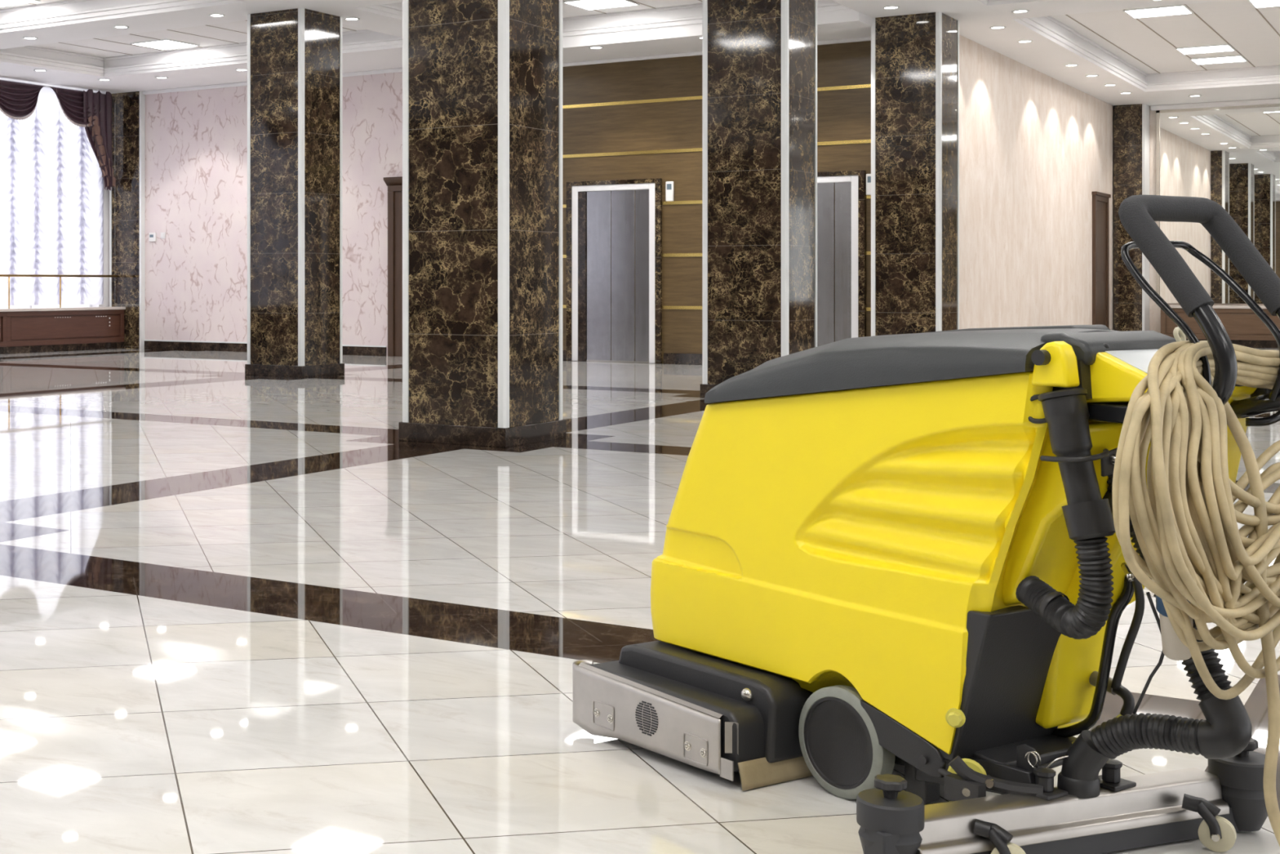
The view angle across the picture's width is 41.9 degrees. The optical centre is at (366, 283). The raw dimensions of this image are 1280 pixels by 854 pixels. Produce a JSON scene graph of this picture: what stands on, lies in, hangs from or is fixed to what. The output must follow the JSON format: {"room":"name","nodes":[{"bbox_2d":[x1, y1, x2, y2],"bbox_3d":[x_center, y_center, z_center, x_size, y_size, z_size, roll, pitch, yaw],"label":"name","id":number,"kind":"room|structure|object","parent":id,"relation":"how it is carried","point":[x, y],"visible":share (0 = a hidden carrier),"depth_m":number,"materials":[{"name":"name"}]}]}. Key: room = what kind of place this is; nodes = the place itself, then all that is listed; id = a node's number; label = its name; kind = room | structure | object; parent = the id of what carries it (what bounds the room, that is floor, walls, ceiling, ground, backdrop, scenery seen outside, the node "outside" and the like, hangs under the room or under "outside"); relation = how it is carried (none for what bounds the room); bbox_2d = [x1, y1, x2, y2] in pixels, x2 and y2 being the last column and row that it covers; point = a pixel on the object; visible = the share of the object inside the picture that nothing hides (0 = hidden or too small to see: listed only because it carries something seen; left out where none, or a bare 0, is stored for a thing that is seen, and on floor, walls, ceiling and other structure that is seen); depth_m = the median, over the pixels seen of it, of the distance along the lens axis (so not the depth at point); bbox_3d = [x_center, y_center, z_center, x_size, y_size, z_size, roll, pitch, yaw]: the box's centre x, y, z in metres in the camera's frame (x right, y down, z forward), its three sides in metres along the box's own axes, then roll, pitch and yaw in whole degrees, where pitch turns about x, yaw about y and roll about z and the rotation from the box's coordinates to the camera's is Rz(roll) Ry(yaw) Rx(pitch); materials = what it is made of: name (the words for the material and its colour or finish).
{"room":"lobby","nodes":[
{"label":"lobby","id":0,"kind":"room"},
{"bbox_2d":[2,80,109,306],"bbox_3d":[-11.082,-1.050,14.645,0.300,4.040,25.450,0,0,35],"label":"wall","id":1,"kind":"structure","parent":0,"point":[106,193],"depth_m":24.70,"materials":[{"name":"white paint"}]},
{"bbox_2d":[0,87,103,306],"bbox_3d":[-5.069,-1.260,22.942,0.068,3.140,3.940,0,0,35],"label":"sheer curtain","id":2,"kind":"object","parent":1,"relation":"hanging from","point":[51,180],"visible":0.94,"depth_m":23.60,"materials":[{"name":"white fabric"}]},
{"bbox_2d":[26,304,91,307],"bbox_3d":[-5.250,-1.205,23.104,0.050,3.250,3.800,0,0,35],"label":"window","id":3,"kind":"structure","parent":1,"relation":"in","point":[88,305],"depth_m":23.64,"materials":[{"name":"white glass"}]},
{"bbox_2d":[145,71,402,355],"bbox_3d":[-1.208,-0.950,23.101,6.500,3.840,0.300,0,0,35],"label":"wall","id":4,"kind":"structure","parent":0,"point":[196,141],"depth_m":23.50,"materials":[{"name":"pink paint"}]},
{"bbox_2d":[148,232,155,241],"bbox_3d":[-3.179,-0.695,24.268,0.130,0.130,0.028,0,0,35],"label":"thermostat","id":5,"kind":"object","parent":4,"relation":"attached to","point":[152,236],"visible":1,"depth_m":24.26,"materials":[{"name":"white plastic"}]},
{"bbox_2d":[160,232,165,238],"bbox_3d":[-3.012,-0.715,24.158,0.090,0.090,0.018,0,0,35],"label":"light switch","id":6,"kind":"object","parent":4,"relation":"attached to","point":[162,234],"visible":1,"depth_m":24.14,"materials":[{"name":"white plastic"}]},
{"bbox_2d":[144,340,386,355],"bbox_3d":[-1.258,0.910,22.941,6.400,0.120,0.020,0,0,35],"label":"baseboard","id":7,"kind":"structure","parent":4,"relation":"attached to","point":[204,346],"depth_m":23.52,"materials":[{"name":"stone"}]},
{"bbox_2d":[144,339,386,346],"bbox_3d":[-1.810,0.840,23.329,5.050,0.020,0.012,0,0,35],"label":"trim","id":8,"kind":"structure","parent":4,"relation":"attached to","point":[144,340],"depth_m":23.54,"materials":[{"name":"white metal"}]},
{"bbox_2d":[142,67,402,94],"bbox_3d":[-1.266,-2.845,22.929,6.400,0.050,0.050,0,0,35],"label":"trim","id":9,"kind":"structure","parent":4,"relation":"attached to","point":[400,69],"depth_m":23.40,"materials":[{"name":"white paint"}]},
{"bbox_2d":[383,176,402,356],"bbox_3d":[0.695,-0.225,21.545,1.080,2.390,0.090,0,0,35],"label":"door","id":10,"kind":"structure","parent":4,"relation":"in","point":[394,184],"depth_m":21.78,"materials":[{"name":"brown wood"}]},
{"bbox_2d":[0,346,1279,853],"bbox_3d":[3.897,1.030,10.804,29.900,0.120,36.200,0,0,35],"label":"floor","id":11,"kind":"structure","parent":0,"point":[240,613],"depth_m":4.69,"materials":[{"name":"tile"}]},
{"bbox_2d":[0,306,125,354],"bbox_3d":[-10.875,0.657,14.325,0.396,0.625,24.960,0,0,35],"label":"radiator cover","id":12,"kind":"object","parent":11,"relation":"on","point":[22,330],"visible":1,"depth_m":23.40,"materials":[{"name":"wood"}]},
{"bbox_2d":[0,306,125,311],"bbox_3d":[-10.875,0.365,14.325,0.396,0.040,24.960,0,0,35],"label":"countertop","id":13,"kind":"structure","parent":12,"relation":"on","point":[15,309],"depth_m":23.35,"materials":[{"name":"stone"}]},
{"bbox_2d":[0,274,117,308],"bbox_3d":[-10.604,0.106,14.684,0.034,0.477,24.060,0,0,35],"label":"brass rail","id":14,"kind":"object","parent":13,"relation":"on","point":[1,275],"visible":1,"depth_m":23.50,"materials":[{"name":"gold metal"}]},
{"bbox_2d":[109,91,145,349],"bbox_3d":[-3.592,-0.949,24.515,0.640,3.837,0.088,0,0,35],"label":"marble pilaster","id":15,"kind":"object","parent":11,"relation":"on","point":[127,199],"visible":0.83,"depth_m":24.44,"materials":[{"name":"brown stone"}]},
{"bbox_2d":[244,8,344,377],"bbox_3d":[-0.765,-0.950,17.490,0.764,3.840,0.764,0,0,35],"label":"marble pillar","id":16,"kind":"structure","parent":11,"relation":"on","point":[295,56],"depth_m":17.21,"materials":[{"name":"brown stone"}]},
{"bbox_2d":[398,0,566,447],"bbox_3d":[0.730,-0.950,10.201,0.764,3.840,0.764,0,0,35],"label":"marble pillar","id":17,"kind":"structure","parent":11,"relation":"on","point":[482,79],"depth_m":9.92,"materials":[{"name":"brown stone"}]},
{"bbox_2d":[700,0,817,397],"bbox_3d":[3.384,-0.950,14.031,0.774,3.840,0.774,0,0,35],"label":"marble pillar","id":18,"kind":"structure","parent":11,"relation":"on","point":[759,57],"depth_m":13.75,"materials":[{"name":"brown stone"}]},
{"bbox_2d":[871,11,959,336],"bbox_3d":[5.961,-0.950,17.732,0.764,3.840,0.764,0,0,35],"label":"marble pillar","id":19,"kind":"structure","parent":11,"relation":"on","point":[915,57],"depth_m":17.44,"materials":[{"name":"brown stone"}]},
{"bbox_2d":[572,195,1279,853],"bbox_3d":[1.008,0.412,3.104,0.822,1.116,1.360,0,0,-32],"label":"floor scrubber","id":20,"kind":"object","parent":11,"relation":"on","point":[880,552],"depth_m":2.91,"materials":[{"name":"yellow plastic"}]},
{"bbox_2d":[945,707,965,727],"bbox_3d":[1.030,0.758,2.854,0.033,0.033,0.010,0,0,29],"label":"bolt","id":21,"kind":"object","parent":20,"relation":"in","point":[954,717],"depth_m":2.84,"materials":[{"name":"yellow plastic"}]},
{"bbox_2d":[1173,327,1186,342],"bbox_3d":[1.395,0.099,2.794,0.027,0.051,0.032,0,0,35],"label":"rope","id":22,"kind":"object","parent":20,"relation":"attached to","point":[1176,331],"depth_m":2.79,"materials":[{"name":"fabric"}]},
{"bbox_2d":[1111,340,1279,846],"bbox_3d":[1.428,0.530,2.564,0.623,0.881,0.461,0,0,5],"label":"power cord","id":23,"kind":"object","parent":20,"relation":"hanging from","point":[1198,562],"visible":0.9,"depth_m":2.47,"materials":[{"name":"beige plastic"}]},
{"bbox_2d":[1113,103,1149,331],"bbox_3d":[12.340,-0.949,26.327,0.455,3.837,0.456,0,0,35],"label":"marble pilaster","id":24,"kind":"object","parent":11,"relation":"on","point":[1131,122],"visible":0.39,"depth_m":26.16,"materials":[{"name":"brown stone"}]},
{"bbox_2d":[1160,305,1279,346],"bbox_3d":[19.239,0.657,21.531,15.900,0.625,0.410,0,0,35],"label":"base cabinet","id":25,"kind":"object","parent":11,"relation":"on","point":[1242,326],"visible":0.47,"depth_m":25.30,"materials":[{"name":"wood"}]},
{"bbox_2d":[1168,305,1266,308],"bbox_3d":[19.239,0.365,21.531,15.900,0.040,0.410,0,0,35],"label":"countertop","id":26,"kind":"structure","parent":25,"relation":"on","point":[1171,306],"depth_m":25.37,"materials":[{"name":"stone"}]},
{"bbox_2d":[0,0,1279,106],"bbox_3d":[3.992,-3.080,10.677,29.600,0.600,36.100,0,0,35],"label":"ceiling","id":27,"kind":"structure","parent":0,"point":[1046,55],"depth_m":19.09,"materials":[{"name":"white paint"}]},
{"bbox_2d":[0,80,44,119],"bbox_3d":[-4.920,-2.565,22.906,0.096,0.540,1.283,0,0,35],"label":"swag valance","id":28,"kind":"object","parent":27,"relation":"hanging from","point":[18,100],"visible":1,"depth_m":22.95,"materials":[{"name":"fabric"}]},
{"bbox_2d":[22,36,37,39],"bbox_3d":[-3.924,-2.865,19.058,0.176,0.009,0.176,0,0,35],"label":"recessed light","id":29,"kind":"object","parent":27,"relation":"in","point":[25,37],"visible":1,"depth_m":19.07,"materials":[{"name":"white"}]},
{"bbox_2d":[33,69,47,71],"bbox_3d":[-4.382,-2.865,21.943,0.176,0.009,0.176,0,0,35],"label":"recessed light","id":30,"kind":"object","parent":27,"relation":"in","point":[36,70],"visible":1,"depth_m":21.95,"materials":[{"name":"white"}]},
{"bbox_2d":[48,86,115,190],"bbox_3d":[-4.169,-2.135,23.989,0.106,1.480,1.354,0,0,35],"label":"swag valance","id":31,"kind":"object","parent":27,"relation":"hanging from","point":[88,109],"visible":1,"depth_m":24.20,"materials":[{"name":"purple fabric"}]},
{"bbox_2d":[48,86,104,124],"bbox_3d":[-4.189,-2.585,23.961,0.096,0.500,1.283,0,0,35],"label":"drape","id":32,"kind":"object","parent":31,"relation":"hanging from","point":[80,108],"depth_m":23.99,"materials":[{"name":"fabric"}]},
{"bbox_2d":[83,88,112,190],"bbox_3d":[-3.986,-2.135,24.236,0.036,1.480,0.600,0,0,35],"label":"drape","id":33,"kind":"object","parent":31,"relation":"hanging from","point":[97,107],"depth_m":24.30,"materials":[{"name":"fabric"}]},
{"bbox_2d":[97,79,111,80],"bbox_3d":[-3.682,-2.865,22.954,0.176,0.009,0.176,0,0,35],"label":"recessed light","id":34,"kind":"object","parent":27,"relation":"in","point":[98,79],"visible":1,"depth_m":22.95,"materials":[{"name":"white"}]},
{"bbox_2d":[113,26,128,28],"bbox_3d":[-2.740,-2.865,18.238,0.176,0.009,0.176,0,0,35],"label":"recessed light","id":35,"kind":"object","parent":27,"relation":"in","point":[114,27],"visible":1,"depth_m":18.24,"materials":[{"name":"white"}]},
{"bbox_2d":[155,76,168,79],"bbox_3d":[-2.848,-2.865,22.717,0.176,0.009,0.176,0,0,35],"label":"recessed light","id":36,"kind":"object","parent":27,"relation":"in","point":[158,77],"visible":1,"depth_m":22.73,"materials":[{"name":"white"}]},
{"bbox_2d":[208,13,225,17],"bbox_3d":[-1.598,-2.865,17.446,0.176,0.009,0.176,0,0,35],"label":"recessed light","id":37,"kind":"object","parent":27,"relation":"in","point":[212,15],"visible":1,"depth_m":17.45,"materials":[{"name":"white metal"}]},
{"bbox_2d":[235,69,247,71],"bbox_3d":[-1.673,-2.865,21.903,0.176,0.009,0.176,0,0,35],"label":"recessed light","id":38,"kind":"object","parent":27,"relation":"in","point":[235,69],"visible":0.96,"depth_m":21.89,"materials":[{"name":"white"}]},
{"bbox_2d":[343,17,359,21],"bbox_3d":[-0.159,-2.865,17.678,0.176,0.009,0.176,0,0,35],"label":"recessed light","id":39,"kind":"object","parent":27,"relation":"in","point":[344,19],"visible":1,"depth_m":17.68,"materials":[{"name":"white"}]},
{"bbox_2d":[588,46,603,48],"bbox_3d":[2.703,-2.776,19.211,0.176,0.009,0.176,0,0,35],"label":"recessed light","id":40,"kind":"object","parent":27,"relation":"in","point":[592,47],"visible":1,"depth_m":19.20,"materials":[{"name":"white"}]},
{"bbox_2d":[0,0,1279,74],"bbox_3d":[3.059,-3.180,10.472,24.900,0.100,32.700,0,0,35],"label":"ceiling panels","id":41,"kind":"object","parent":27,"relation":"attached to","point":[1237,22],"visible":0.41,"depth_m":20.51,"materials":[{"name":"white tile"}]},
{"bbox_2d":[0,0,39,7],"bbox_3d":[-4.046,-3.122,17.951,0.640,0.016,0.640,0,0,35],"label":"lamp","id":42,"kind":"object","parent":41,"relation":"attached to","point":[3,3],"visible":1,"depth_m":18.07,"materials":[{"name":"white plastic"}]},
{"bbox_2d":[129,39,199,49],"bbox_3d":[-2.629,-3.122,21.312,0.640,0.016,0.640,0,0,35],"label":"lamp","id":43,"kind":"object","parent":41,"relation":"attached to","point":[162,44],"visible":1,"depth_m":21.27,"materials":[{"name":"white plastic"}]},
{"bbox_2d":[562,0,639,10],"bbox_3d":[2.612,-3.122,18.167,0.640,0.016,0.640,0,0,35],"label":"lamp","id":44,"kind":"object","parent":41,"relation":"attached to","point":[588,5],"visible":0.98,"depth_m":18.17,"materials":[{"name":"white plastic"}]},
{"bbox_2d":[27,0,1279,73],"bbox_3d":[3.014,-3.128,10.504,23.690,0.004,32.640,0,0,35],"label":"trim","id":45,"kind":"structure","parent":41,"relation":"attached to","point":[1256,9],"depth_m":20.55,"materials":[{"name":"white"}]},
{"bbox_2d":[1123,4,1193,18],"bbox_3d":[9.091,-3.122,18.738,0.640,0.016,0.640,0,0,35],"label":"lamp","id":46,"kind":"object","parent":41,"relation":"attached to","point":[1175,10],"visible":0.99,"depth_m":18.72,"materials":[{"name":"white plastic"}]},
{"bbox_2d":[1175,44,1235,54],"bbox_3d":[11.182,-3.122,21.755,0.640,0.016,0.640,0,0,35],"label":"lamp","id":47,"kind":"object","parent":41,"relation":"attached to","point":[1224,47],"visible":1,"depth_m":21.72,"materials":[{"name":"white plastic"}]},
{"bbox_2d":[1189,55,1247,65],"bbox_3d":[11.894,-3.122,22.782,0.640,0.016,0.640,0,0,35],"label":"lamp","id":48,"kind":"object","parent":41,"relation":"attached to","point":[1230,59],"visible":1,"depth_m":22.74,"materials":[{"name":"white plastic"}]},
{"bbox_2d":[1247,0,1279,8],"bbox_3d":[10.127,-3.122,18.021,0.640,0.016,0.640,0,0,35],"label":"lamp","id":49,"kind":"object","parent":41,"relation":"attached to","point":[1255,3],"visible":1,"depth_m":18.17,"materials":[{"name":"white plastic"}]},
{"bbox_2d":[882,6,899,9],"bbox_3d":[5.448,-2.865,16.956,0.176,0.009,0.176,0,0,35],"label":"recessed light","id":50,"kind":"object","parent":27,"relation":"in","point":[885,7],"visible":1,"depth_m":16.95,"materials":[{"name":"white"}]},
{"bbox_2d":[989,26,1005,29],"bbox_3d":[7.064,-2.865,18.270,0.176,0.009,0.176,0,0,35],"label":"recessed light","id":51,"kind":"object","parent":27,"relation":"in","point":[995,27],"visible":1,"depth_m":18.27,"materials":[{"name":"white"}]},
{"bbox_2d":[1011,9,1029,13],"bbox_3d":[6.886,-2.865,17.188,0.176,0.009,0.176,0,0,35],"label":"recessed light","id":52,"kind":"object","parent":27,"relation":"in","point":[1019,11],"visible":1,"depth_m":17.18,"materials":[{"name":"white"}]},
{"bbox_2d":[1017,40,1032,43],"bbox_3d":[7.793,-2.865,19.322,0.176,0.009,0.176,0,0,35],"label":"recessed light","id":53,"kind":"object","parent":27,"relation":"in","point":[1026,41],"visible":1,"depth_m":19.34,"materials":[{"name":"white"}]},
{"bbox_2d":[1064,64,1078,66],"bbox_3d":[9.256,-2.865,21.434,0.176,0.009,0.176,0,0,35],"label":"recessed light","id":54,"kind":"object","parent":27,"relation":"in","point":[1067,65],"visible":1,"depth_m":21.45,"materials":[{"name":"white"}]},
{"bbox_2d":[1084,75,1098,76],"bbox_3d":[10.003,-2.865,22.511,0.176,0.009,0.176,0,0,35],"label":"recessed light","id":55,"kind":"object","parent":27,"relation":"in","point":[1087,75],"visible":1,"depth_m":22.52,"materials":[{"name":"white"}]},
{"bbox_2d":[1103,84,1116,86],"bbox_3d":[10.737,-2.865,23.571,0.176,0.009,0.176,0,0,35],"label":"recessed light","id":56,"kind":"object","parent":27,"relation":"in","point":[1110,85],"visible":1,"depth_m":23.57,"materials":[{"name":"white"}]},
{"bbox_2d":[562,40,871,363],"bbox_3d":[3.937,-0.910,19.816,5.700,3.760,0.300,0,0,35],"label":"wall","id":57,"kind":"structure","parent":0,"point":[842,115],"depth_m":19.78,"materials":[{"name":"brown wood"}]},
{"bbox_2d":[566,178,662,364],"bbox_3d":[3.057,-0.155,20.213,1.280,2.250,0.050,0,0,35],"label":"door","id":58,"kind":"structure","parent":57,"relation":"in","point":[600,215],"depth_m":20.22,"materials":[{"name":"metal"}]},
{"bbox_2d":[562,350,702,364],"bbox_3d":[3.887,0.905,19.656,5.800,0.130,0.020,0,0,35],"label":"baseboard","id":59,"kind":"structure","parent":57,"relation":"attached to","point":[668,358],"depth_m":19.71,"materials":[{"name":"stone"}]},
{"bbox_2d":[665,181,674,201],"bbox_3d":[3.677,-1.120,19.791,0.100,0.240,0.037,0,0,35],"label":"indicator","id":60,"kind":"object","parent":57,"relation":"attached to","point":[669,185],"visible":1,"depth_m":19.77,"materials":[{"name":"white plastic"}]},
{"bbox_2d":[562,36,871,66],"bbox_3d":[3.879,-2.760,19.643,5.800,0.040,0.050,0,0,35],"label":"trim","id":61,"kind":"structure","parent":57,"relation":"attached to","point":[868,38],"depth_m":19.82,"materials":[{"name":"white paint"}]},
{"bbox_2d":[562,84,871,108],"bbox_3d":[3.890,-2.232,19.659,5.800,0.040,0.012,0,0,35],"label":"trim","id":62,"kind":"structure","parent":57,"relation":"attached to","point":[865,86],"depth_m":19.85,"materials":[{"name":"gold metal"}]},
{"bbox_2d":[562,139,871,158],"bbox_3d":[3.890,-1.608,19.659,5.800,0.040,0.012,0,0,35],"label":"trim","id":63,"kind":"structure","parent":57,"relation":"attached to","point":[860,141],"depth_m":19.86,"materials":[{"name":"gold metal"}]},
{"bbox_2d":[562,195,871,208],"bbox_3d":[3.890,-0.980,19.659,5.800,0.040,0.012,0,0,35],"label":"trim","id":64,"kind":"structure","parent":57,"relation":"attached to","point":[868,197],"depth_m":19.70,"materials":[{"name":"gold metal"}]},
{"bbox_2d":[562,251,871,257],"bbox_3d":[3.890,-0.347,19.659,5.800,0.040,0.012,0,0,35],"label":"trim","id":65,"kind":"structure","parent":57,"relation":"attached to","point":[678,255],"depth_m":19.71,"materials":[{"name":"gold metal"}]},
{"bbox_2d":[562,305,871,311],"bbox_3d":[3.890,0.287,19.659,5.800,0.040,0.012,0,0,35],"label":"trim","id":66,"kind":"structure","parent":57,"relation":"attached to","point":[563,306],"depth_m":19.70,"materials":[{"name":"gold metal"}]},
{"bbox_2d":[817,170,866,346],"bbox_3d":[5.104,-0.155,18.795,1.280,2.250,0.050,0,0,35],"label":"door","id":67,"kind":"structure","parent":57,"relation":"in","point":[850,185],"depth_m":18.60,"materials":[{"name":"metal"}]},
{"bbox_2d":[866,173,871,195],"bbox_3d":[5.683,-1.120,18.401,0.100,0.240,0.037,0,0,35],"label":"indicator","id":68,"kind":"object","parent":57,"relation":"attached to","point":[868,175],"visible":0.54,"depth_m":18.40,"materials":[{"name":"white plastic"}]},
{"bbox_2d":[959,35,1113,330],"bbox_3d":[9.064,-0.950,22.298,0.300,3.840,10.820,0,0,35],"label":"wall","id":69,"kind":"structure","parent":0,"point":[1034,147],"depth_m":21.42,"materials":[{"name":"beige paint"}]},
{"bbox_2d":[0,0,1279,88],"bbox_3d":[3.059,-3.020,10.472,24.900,0.220,32.700,0,0,35],"label":"trim","id":70,"kind":"structure","parent":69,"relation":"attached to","point":[162,4],"depth_m":19.95,"materials":[{"name":"white paint"}]},
{"bbox_2d":[1091,191,1111,328],"bbox_3d":[11.429,-0.220,25.386,0.070,2.380,1.110,0,0,35],"label":"door","id":71,"kind":"structure","parent":69,"relation":"in","point":[1100,201],"depth_m":25.37,"materials":[{"name":"brown wood"}]},
{"bbox_2d":[1149,106,1264,333],"bbox_3d":[19.230,-1.180,21.957,17.400,4.300,0.200,0,0,35],"label":"wall","id":72,"kind":"structure","parent":0,"point":[1154,309],"depth_m":26.36,"materials":[{"name":"beige paint"}]},
{"bbox_2d":[1150,97,1279,111],"bbox_3d":[19.473,-2.830,21.606,16.600,0.080,0.100,0,0,35],"label":"trim","id":73,"kind":"structure","parent":72,"relation":"attached to","point":[1267,101],"depth_m":25.76,"materials":[{"name":"white paint"}]},
{"bbox_2d":[1155,103,1279,303],"bbox_3d":[13.638,-1.240,25.668,2.220,3.100,0.030,0,0,35],"label":"wall mirror","id":74,"kind":"object","parent":72,"relation":"attached to","point":[1228,157],"visible":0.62,"depth_m":25.76,"materials":[{"name":"clear glass"}]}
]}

